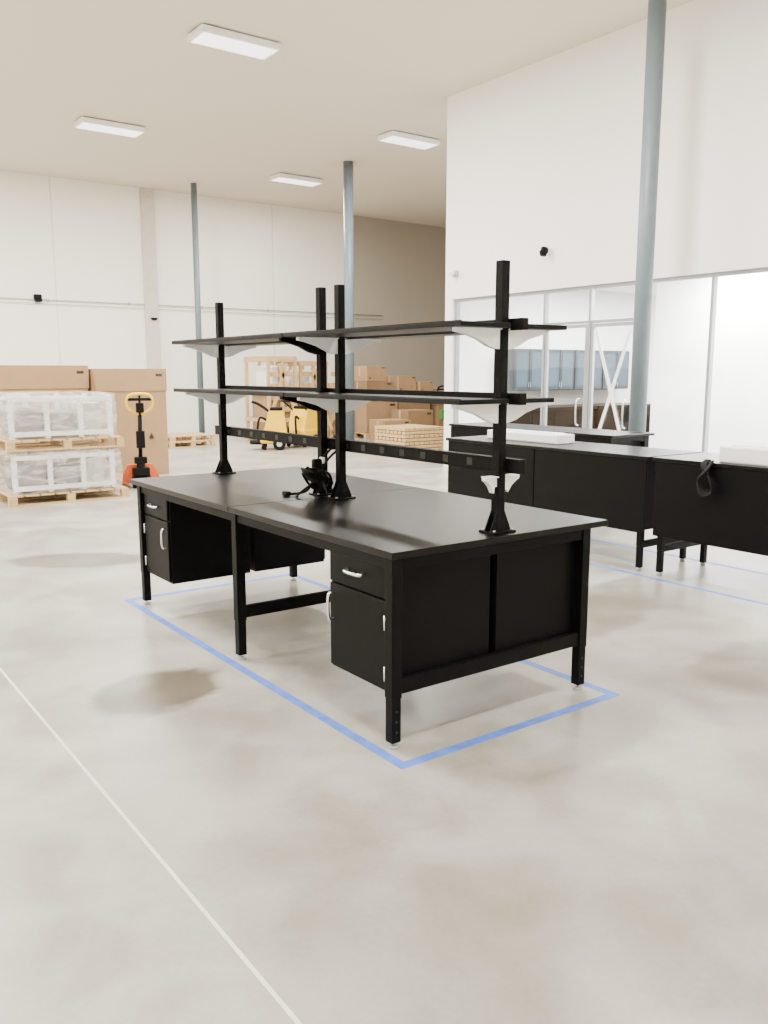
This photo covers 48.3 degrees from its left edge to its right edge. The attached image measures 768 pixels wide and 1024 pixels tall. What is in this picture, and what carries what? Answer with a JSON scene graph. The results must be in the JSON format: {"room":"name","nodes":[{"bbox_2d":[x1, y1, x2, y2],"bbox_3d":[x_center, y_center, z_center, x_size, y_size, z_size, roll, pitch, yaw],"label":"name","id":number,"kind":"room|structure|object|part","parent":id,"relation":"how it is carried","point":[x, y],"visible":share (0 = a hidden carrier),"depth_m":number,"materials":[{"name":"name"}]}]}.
{"room":"warehouse","nodes":[
{"label":"warehouse","id":0,"kind":"room"},
{"bbox_2d":[0,297,382,319],"bbox_3d":[-9.292,-4.946,19.882,22.900,0.158,0.063,-7,11,-36],"label":"trim","id":1,"kind":"structure","parent":0,"point":[267,310],"depth_m":22.53,"materials":[{"name":"grey metal"}]},
{"bbox_2d":[0,170,445,433],"bbox_3d":[-7.794,-4.930,21.156,27.400,6.300,0.206,-7,11,-36],"label":"wall","id":2,"kind":"structure","parent":0,"point":[61,238],"depth_m":22.97,"materials":[{"name":"paint"}]},
{"bbox_2d":[33,294,42,301],"bbox_3d":[-8.295,-5.131,20.530,0.180,0.180,0.160,-7,11,-36],"label":"security camera","id":3,"kind":"object","parent":2,"relation":"attached to","point":[37,297],"depth_m":20.50,"materials":[{"name":"black plastic"}]},
{"bbox_2d":[139,187,160,368],"bbox_3d":[-6.032,-5.108,22.247,0.350,6.300,0.099,-7,11,-36],"label":"trim","id":4,"kind":"structure","parent":2,"relation":"attached to","point":[147,210],"depth_m":22.05,"materials":[{"name":"paint"}]},
{"bbox_2d":[0,0,692,226],"bbox_3d":[0.821,-6.235,9.002,27.400,0.200,29.400,-7,11,-36],"label":"ceiling","id":5,"kind":"structure","parent":0,"point":[344,75],"depth_m":13.93,"materials":[{"name":"paint"}]},
{"bbox_2d":[73,117,145,137],"bbox_3d":[-5.152,-7.224,16.089,1.200,0.096,0.500,-7,11,-36],"label":"light","id":6,"kind":"object","parent":5,"relation":"attached to","point":[86,123],"visible":1,"depth_m":15.97,"materials":[{"name":"white paint"}]},
{"bbox_2d":[187,24,280,59],"bbox_3d":[-2.083,-6.546,11.946,1.200,0.096,0.500,-7,11,-36],"label":"light","id":7,"kind":"object","parent":5,"relation":"attached to","point":[205,35],"visible":1,"depth_m":11.84,"materials":[{"name":"white paint"}]},
{"bbox_2d":[269,173,322,186],"bbox_3d":[-2.097,-7.944,20.494,1.200,0.096,0.500,-7,11,-36],"label":"light","id":8,"kind":"object","parent":5,"relation":"attached to","point":[280,177],"visible":1,"depth_m":20.34,"materials":[{"name":"white paint"}]},
{"bbox_2d":[377,130,439,149],"bbox_3d":[0.499,-7.371,16.988,1.200,0.096,0.500,-7,11,-36],"label":"light","id":9,"kind":"object","parent":5,"relation":"attached to","point":[394,137],"visible":1,"depth_m":16.87,"materials":[{"name":"white paint"}]},
{"bbox_2d":[0,434,767,1023],"bbox_3d":[0.821,0.180,10.052,27.400,0.200,29.400,-7,11,-36],"label":"floor","id":10,"kind":"structure","parent":0,"point":[606,861],"depth_m":3.41,"materials":[{"name":"concrete"}]},
{"bbox_2d":[0,365,91,483],"bbox_3d":[-6.170,-1.403,13.524,2.684,1.803,1.228,-7,11,-36],"label":"cardboard box","id":11,"kind":"object","parent":10,"relation":"on","point":[31,380],"visible":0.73,"depth_m":13.31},
{"bbox_2d":[0,391,128,507],"bbox_3d":[-4.489,-0.918,11.694,1.550,1.436,1.230,-7,11,-36],"label":"pallet","id":12,"kind":"object","parent":10,"relation":"on","point":[79,418],"visible":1,"depth_m":11.34,"materials":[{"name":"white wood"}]},
{"bbox_2d":[88,369,168,477],"bbox_3d":[-4.432,-1.534,14.476,1.184,1.753,1.128,-7,11,-36],"label":"cardboard box","id":13,"kind":"object","parent":10,"relation":"on","point":[118,383],"visible":0.62,"depth_m":14.02,"materials":[{"name":"brown cardboard"}]},
{"bbox_2d":[115,392,159,487],"bbox_3d":[-3.806,-1.140,13.124,0.560,1.412,1.536,-4,10,-22],"label":"jack","id":14,"kind":"object","parent":10,"relation":"on","point":[141,468],"visible":0.88,"depth_m":12.62,"materials":[{"name":"orange paint"}]},
{"bbox_2d":[0,668,301,1023],"bbox_3d":[-3.614,0.604,6.836,0.014,0.001,29.000,-7,11,-36],"label":"joint","id":15,"kind":"object","parent":10,"relation":"on","point":[246,961],"depth_m":2.91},
{"bbox_2d":[168,432,215,447],"bbox_3d":[-4.677,-1.688,20.045,1.120,0.261,1.100,-7,11,-36],"label":"wooden pallet","id":16,"kind":"object","parent":10,"relation":"on","point":[184,439],"visible":0.8,"depth_m":19.88,"materials":[{"name":"brown wood"}]},
{"bbox_2d":[190,183,208,438],"bbox_3d":[-4.709,-5.015,21.674,0.270,6.300,0.270,-7,11,-36],"label":"column","id":17,"kind":"structure","parent":10,"relation":"on","point":[194,211],"depth_m":21.55,"materials":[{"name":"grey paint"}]},
{"bbox_2d":[250,401,288,449],"bbox_3d":[-2.547,-1.929,19.010,0.880,1.070,0.690,-1,9,-6],"label":"floor scrubber","id":18,"kind":"object","parent":10,"relation":"on","point":[275,421],"depth_m":18.79,"materials":[{"name":"yellow paint"}]},
{"bbox_2d":[243,356,296,439],"bbox_3d":[-2.793,-2.792,21.185,1.075,2.070,1.260,-7,11,-36],"label":"wooden crate","id":19,"kind":"object","parent":10,"relation":"on","point":[267,375],"visible":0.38,"depth_m":20.86,"materials":[{"name":"brown wood"}]},
{"bbox_2d":[281,400,316,446],"bbox_3d":[-1.939,-2.041,19.694,0.690,1.070,0.880,6,11,33],"label":"floor scrubber","id":20,"kind":"object","parent":10,"relation":"on","point":[303,420],"depth_m":19.61,"materials":[{"name":"yellow paint"}]},
{"bbox_2d":[275,361,332,433],"bbox_3d":[-2.085,-2.846,21.826,1.041,1.970,1.260,-7,11,-36],"label":"wooden crate","id":21,"kind":"object","parent":10,"relation":"on","point":[303,375],"visible":0.14,"depth_m":21.28,"materials":[{"name":"brown wood"}]},
{"bbox_2d":[328,372,334,437],"bbox_3d":[-1.469,-2.795,22.354,0.752,1.700,1.160,-7,11,-36],"label":"wooden crate","id":22,"kind":"object","parent":10,"relation":"on","point":[331,433],"visible":0.18,"depth_m":21.81,"materials":[{"name":"brown wood"}]},
{"bbox_2d":[343,161,354,439],"bbox_3d":[-0.796,-4.657,19.485,0.340,6.300,0.340,-7,11,-36],"label":"column","id":23,"kind":"structure","parent":10,"relation":"on","point":[347,165],"depth_m":19.28,"materials":[{"name":"grey metal"}]},
{"bbox_2d":[355,432,369,438],"bbox_3d":[-0.358,-2.059,22.651,1.100,0.150,1.150,-7,11,-36],"label":"wooden pallet","id":24,"kind":"object","parent":10,"relation":"on","point":[366,435],"visible":0.2,"depth_m":22.21,"materials":[{"name":"brown wood"}]},
{"bbox_2d":[354,401,396,432],"bbox_3d":[-0.342,-2.530,22.552,1.003,0.792,1.004,-7,11,-36],"label":"cardboard box","id":25,"kind":"object","parent":24,"relation":"on","point":[362,414],"visible":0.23,"depth_m":22.07,"materials":[{"name":"brown cardboard"}]},
{"bbox_2d":[354,381,392,389],"bbox_3d":[-0.347,-3.165,22.412,0.853,0.492,0.854,-7,11,-36],"label":"cardboard box","id":26,"kind":"object","parent":25,"relation":"on","point":[367,384],"visible":0.38,"depth_m":22.06,"materials":[{"name":"brown cardboard"}]},
{"bbox_2d":[354,366,385,380],"bbox_3d":[-0.393,-3.599,22.276,0.603,0.392,0.704,-7,11,-36],"label":"cardboard box","id":27,"kind":"object","parent":26,"relation":"on","point":[361,373],"visible":0.9,"depth_m":22.02,"materials":[{"name":"brown cardboard"}]},
{"bbox_2d":[129,260,607,749],"bbox_3d":[-0.374,-0.289,5.437,1.445,2.215,3.360,-7,11,-36],"label":"workbench","id":28,"kind":"object","parent":10,"relation":"on","point":[428,587],"visible":1,"depth_m":4.48,"materials":[{"name":"black metal"}]},
{"bbox_2d":[172,333,294,344],"bbox_3d":[-0.972,-1.171,5.824,0.308,0.026,1.668,-7,11,-36],"label":"shelf","id":29,"kind":"object","parent":28,"relation":"attached to","point":[272,337],"depth_m":5.65,"materials":[{"name":"grey metal"}]},
{"bbox_2d":[173,388,324,396],"bbox_3d":[-0.972,-0.826,5.880,0.308,0.026,1.668,-7,11,-36],"label":"shelf","id":30,"kind":"object","parent":28,"relation":"attached to","point":[199,391],"depth_m":5.81,"materials":[{"name":"grey metal"}]},
{"bbox_2d":[252,343,287,345],"bbox_3d":[-0.653,-1.209,6.054,0.283,0.026,1.668,-7,11,-36],"label":"shelf","id":31,"kind":"object","parent":28,"relation":"attached to","point":[272,343],"depth_m":6.41,"materials":[{"name":"grey metal"}]},
{"bbox_3d":[-0.811,-0.541,6.095,0.049,0.070,1.730,-7,11,-36],"label":"power rail","id":32,"kind":"part","parent":28,"relation":"part of","materials":[{"name":"plastic"}]},
{"bbox_3d":[-0.354,0.383,5.435,1.307,0.889,3.107,-7,11,-36],"label":"steel frame","id":33,"kind":"part","parent":28,"relation":"part of","materials":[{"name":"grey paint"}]},
{"bbox_2d":[284,392,508,404],"bbox_3d":[-0.004,-0.612,4.574,0.308,0.026,1.592,-7,11,-36],"label":"shelf","id":34,"kind":"object","parent":28,"relation":"attached to","point":[497,399],"depth_m":4.27,"materials":[{"name":"metal"}]},
{"bbox_2d":[283,320,510,337],"bbox_3d":[-0.004,-0.958,4.517,0.308,0.026,1.592,-7,11,-36],"label":"shelf","id":35,"kind":"object","parent":28,"relation":"attached to","point":[499,326],"depth_m":4.19,"materials":[{"name":"grey metal"}]},
{"bbox_3d":[0.193,-0.320,4.741,0.049,0.070,1.590,-7,11,-36],"label":"power rail","id":36,"kind":"part","parent":28,"relation":"part of","materials":[{"name":"plastic"}]},
{"bbox_2d":[368,324,566,339],"bbox_3d":[0.314,-0.995,4.747,0.283,0.026,1.592,-7,11,-36],"label":"shelf","id":37,"kind":"object","parent":28,"relation":"attached to","point":[534,329],"depth_m":4.17,"materials":[{"name":"grey metal"}]},
{"bbox_3d":[0.529,0.481,4.230,1.180,0.585,0.014,-7,11,-36],"label":"panel","id":38,"kind":"part","parent":28,"relation":"part of","materials":[{"name":"black metal"}]},
{"bbox_2d":[526,397,553,402],"bbox_3d":[0.284,-0.646,4.782,0.208,0.026,1.592,-7,11,-36],"label":"shelf","id":39,"kind":"object","parent":28,"relation":"attached to","point":[528,399],"depth_m":4.15,"materials":[{"name":"metal"}]},
{"bbox_2d":[124,574,619,768],"bbox_3d":[-0.354,0.819,5.517,1.470,0.001,3.465,-7,11,-36],"label":"tape","id":40,"kind":"object","parent":10,"relation":"on","point":[362,741],"visible":0.84,"depth_m":4.43,"materials":[{"name":"blue plastic"}]},
{"bbox_2d":[369,418,410,442],"bbox_3d":[0.149,-2.001,21.056,0.753,0.552,0.704,-7,11,-36],"label":"cardboard box","id":41,"kind":"object","parent":10,"relation":"on","point":[392,421],"visible":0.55,"depth_m":20.92,"materials":[{"name":"brown cardboard"}]},
{"bbox_2d":[375,424,443,449],"bbox_3d":[0.558,-1.617,18.776,1.120,0.530,1.120,-7,11,-36],"label":"pile","id":42,"kind":"object","parent":10,"relation":"on","point":[412,435],"visible":0.77,"depth_m":18.43,"materials":[{"name":"brown wood"}]},
{"bbox_2d":[391,409,432,425],"bbox_3d":[0.719,-2.227,21.818,0.803,0.752,0.704,-7,11,-36],"label":"cardboard box","id":43,"kind":"object","parent":10,"relation":"on","point":[417,416],"visible":0.53,"depth_m":21.53,"materials":[{"name":"brown cardboard"}]},
{"bbox_2d":[430,405,443,429],"bbox_3d":[1.558,-2.589,23.883,1.070,0.800,1.110,-7,11,-36],"label":"carton","id":44,"kind":"object","parent":10,"relation":"on","point":[437,409],"visible":0.06,"depth_m":23.20,"materials":[{"name":"cardboard"}]},
{"bbox_2d":[430,388,443,404],"bbox_3d":[1.484,-3.204,23.731,0.753,0.442,0.904,-7,11,-36],"label":"cardboard box","id":45,"kind":"object","parent":44,"relation":"on","point":[434,389],"visible":0.05,"depth_m":23.25,"materials":[{"name":"brown cardboard"}]},
{"bbox_2d":[437,385,443,443],"bbox_3d":[1.449,-2.310,20.277,0.560,1.412,1.536,1,9,4],"label":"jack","id":46,"kind":"object","parent":10,"relation":"on","point":[440,386],"visible":0.09,"depth_m":19.46,"materials":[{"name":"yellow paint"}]},
{"bbox_2d":[449,422,654,446],"bbox_3d":[2.021,-0.574,10.943,0.760,1.000,2.800,-7,11,-36],"label":"workbench","id":47,"kind":"object","parent":10,"relation":"on","point":[616,437],"visible":0.23,"depth_m":10.20,"materials":[{"name":"black laminate"}]},
{"bbox_2d":[509,404,596,428],"bbox_3d":[3.072,-1.448,16.066,1.750,1.070,0.850,-7,11,-36],"label":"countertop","id":48,"kind":"structure","parent":10,"relation":"on","point":[562,415],"depth_m":15.63,"materials":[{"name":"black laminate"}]},
{"bbox_2d":[446,435,701,570],"bbox_3d":[1.745,-0.175,8.507,0.760,1.000,2.620,-7,11,-36],"label":"workbench","id":49,"kind":"object","parent":10,"relation":"on","point":[615,484],"visible":0.52,"depth_m":7.83,"materials":[{"name":"black metal"}]},
{"bbox_2d":[487,429,573,443],"bbox_3d":[1.496,-0.786,8.825,0.254,0.100,1.000,-7,11,-36],"label":"light fixture","id":50,"kind":"object","parent":49,"relation":"on","point":[511,434],"visible":0.92,"depth_m":8.58,"materials":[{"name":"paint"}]},
{"bbox_2d":[565,403,650,446],"bbox_3d":[4.525,-1.619,17.114,1.750,1.070,0.850,-7,11,-36],"label":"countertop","id":51,"kind":"structure","parent":10,"relation":"on","point":[609,423],"depth_m":16.58,"materials":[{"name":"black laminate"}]},
{"bbox_2d":[628,0,666,431],"bbox_3d":[3.205,-3.185,10.489,0.330,6.300,0.330,-7,11,-36],"label":"column","id":52,"kind":"structure","parent":10,"relation":"on","point":[656,19],"depth_m":10.34,"materials":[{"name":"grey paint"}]},
{"bbox_2d":[590,539,767,604],"bbox_3d":[2.668,0.522,7.333,0.950,0.001,6.800,-7,11,-36],"label":"tape","id":53,"kind":"object","parent":10,"relation":"on","point":[591,539],"visible":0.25,"depth_m":7.31,"materials":[{"name":"blue plastic"}]},
{"bbox_2d":[652,452,767,575],"bbox_3d":[3.402,0.190,6.204,0.837,1.021,3.020,-7,11,-36],"label":"workbench","id":54,"kind":"object","parent":10,"relation":"on","point":[702,500],"visible":1,"depth_m":6.76,"materials":[{"name":"black metal"}]},
{"bbox_2d":[719,443,767,466],"bbox_3d":[3.300,-0.375,6.187,0.454,0.140,1.660,-7,11,-36],"label":"light fixture","id":55,"kind":"object","parent":54,"relation":"on","point":[747,453],"visible":1,"depth_m":6.56,"materials":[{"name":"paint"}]},
{"bbox_3d":[0.611,-2.173,23.350,1.100,0.150,1.150,-7,11,-36],"label":"wooden pallet","id":56,"kind":"object","parent":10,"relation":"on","visible":0},
{"bbox_2d":[397,402,429,409],"bbox_3d":[0.526,-2.731,23.162,1.053,0.992,1.004,-7,11,-36],"label":"cardboard box","id":57,"kind":"object","parent":56,"relation":"on","point":[400,405],"visible":0.02,"depth_m":22.70,"materials":[{"name":"brown cardboard"}]},
{"bbox_2d":[381,376,415,389],"bbox_3d":[0.385,-3.429,22.942,0.603,0.442,0.804,-7,11,-36],"label":"cardboard box","id":58,"kind":"object","parent":57,"relation":"on","point":[399,382],"visible":0.63,"depth_m":22.61,"materials":[{"name":"brown cardboard"}]},
{"bbox_2d":[416,381,432,390],"bbox_3d":[0.937,-3.396,23.169,0.453,0.282,0.704,-7,11,-36],"label":"cardboard box","id":59,"kind":"object","parent":57,"relation":"on","point":[420,385],"visible":0.56,"depth_m":22.87,"materials":[{"name":"brown cardboard"}]},
{"bbox_2d":[460,290,655,422],"bbox_3d":[5.255,-4.401,17.922,9.800,6.300,0.200,-7,11,-36],"label":"wall","id":60,"kind":"structure","parent":0,"point":[477,360],"depth_m":16.61,"materials":[{"name":"white paint"}]},
{"bbox_2d":[507,348,541,390],"bbox_3d":[2.563,-2.633,15.847,0.800,0.760,0.390,-7,11,-36],"label":"upper cabinet","id":61,"kind":"object","parent":60,"relation":"attached to","point":[524,365],"visible":0.72,"depth_m":15.63,"materials":[{"name":"glass"}]},
{"bbox_2d":[548,349,574,389],"bbox_3d":[3.225,-2.711,16.324,0.800,0.760,0.390,-7,11,-36],"label":"upper cabinet","id":62,"kind":"object","parent":60,"relation":"attached to","point":[561,361],"visible":0.73,"depth_m":16.20,"materials":[{"name":"blue laminate"}]},
{"bbox_2d":[573,350,601,389],"bbox_3d":[3.887,-2.789,16.802,0.800,0.760,0.390,-7,11,-36],"label":"upper cabinet","id":63,"kind":"object","parent":60,"relation":"attached to","point":[579,354],"visible":0.53,"depth_m":16.55,"materials":[{"name":"glass"}]},
{"bbox_2d":[601,350,629,388],"bbox_3d":[4.549,-2.867,17.279,0.800,0.760,0.390,-7,11,-36],"label":"upper cabinet","id":64,"kind":"object","parent":60,"relation":"attached to","point":[611,358],"visible":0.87,"depth_m":17.11,"materials":[{"name":"glass"}]},
{"bbox_2d":[443,0,767,466],"bbox_3d":[6.722,-2.709,7.580,0.200,6.300,18.850,-7,11,-36],"label":"wall","id":65,"kind":"structure","parent":0,"point":[545,152],"depth_m":11.99,"materials":[{"name":"white paint"}]},
{"bbox_2d":[449,270,458,276],"bbox_3d":[1.188,-4.109,14.718,0.154,0.118,0.120,-7,11,-36],"label":"sensor","id":66,"kind":"object","parent":65,"relation":"attached to","point":[454,273],"visible":1,"depth_m":14.70,"materials":[{"name":"grey paint"}]},
{"bbox_2d":[539,246,551,256],"bbox_3d":[2.441,-3.952,12.986,0.178,0.152,0.120,-7,11,-36],"label":"security camera","id":67,"kind":"object","parent":65,"relation":"attached to","point":[544,251],"visible":1,"depth_m":12.95,"materials":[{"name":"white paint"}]},
{"bbox_2d":[454,267,767,452],"bbox_3d":[5.011,-1.431,10.143,0.080,2.950,12.680,-7,11,-36],"label":"window frame","id":68,"kind":"structure","parent":65,"relation":"in","point":[714,285],"depth_m":12.47,"materials":[{"name":"metal"}]},
{"bbox_2d":[543,324,587,427],"bbox_3d":[2.745,-1.936,13.108,0.130,2.790,0.850,-7,11,-36],"label":"door","id":69,"kind":"structure","parent":68,"relation":"attached to","point":[546,366],"depth_m":12.92,"materials":[{"name":"metal"}]},
{"bbox_2d":[588,321,632,430],"bbox_3d":[3.271,-1.820,12.399,0.130,2.790,0.810,-7,11,-36],"label":"door","id":70,"kind":"structure","parent":68,"relation":"attached to","point":[594,331],"depth_m":12.48,"materials":[{"name":"metal"}]},
{"bbox_2d":[595,283,656,294],"bbox_3d":[10.818,-3.370,10.381,9.800,0.100,18.650,-7,11,-36],"label":"ceiling","id":71,"kind":"structure","parent":0,"point":[624,289],"depth_m":16.83,"materials":[{"name":"white paint"}]},
{"bbox_2d":[649,272,767,452],"bbox_3d":[8.984,-1.181,7.529,0.100,3.300,15.700,-7,11,-36],"label":"window","id":72,"kind":"structure","parent":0,"point":[739,391],"depth_m":12.90,"materials":[{"name":"white glass"}]}
]}

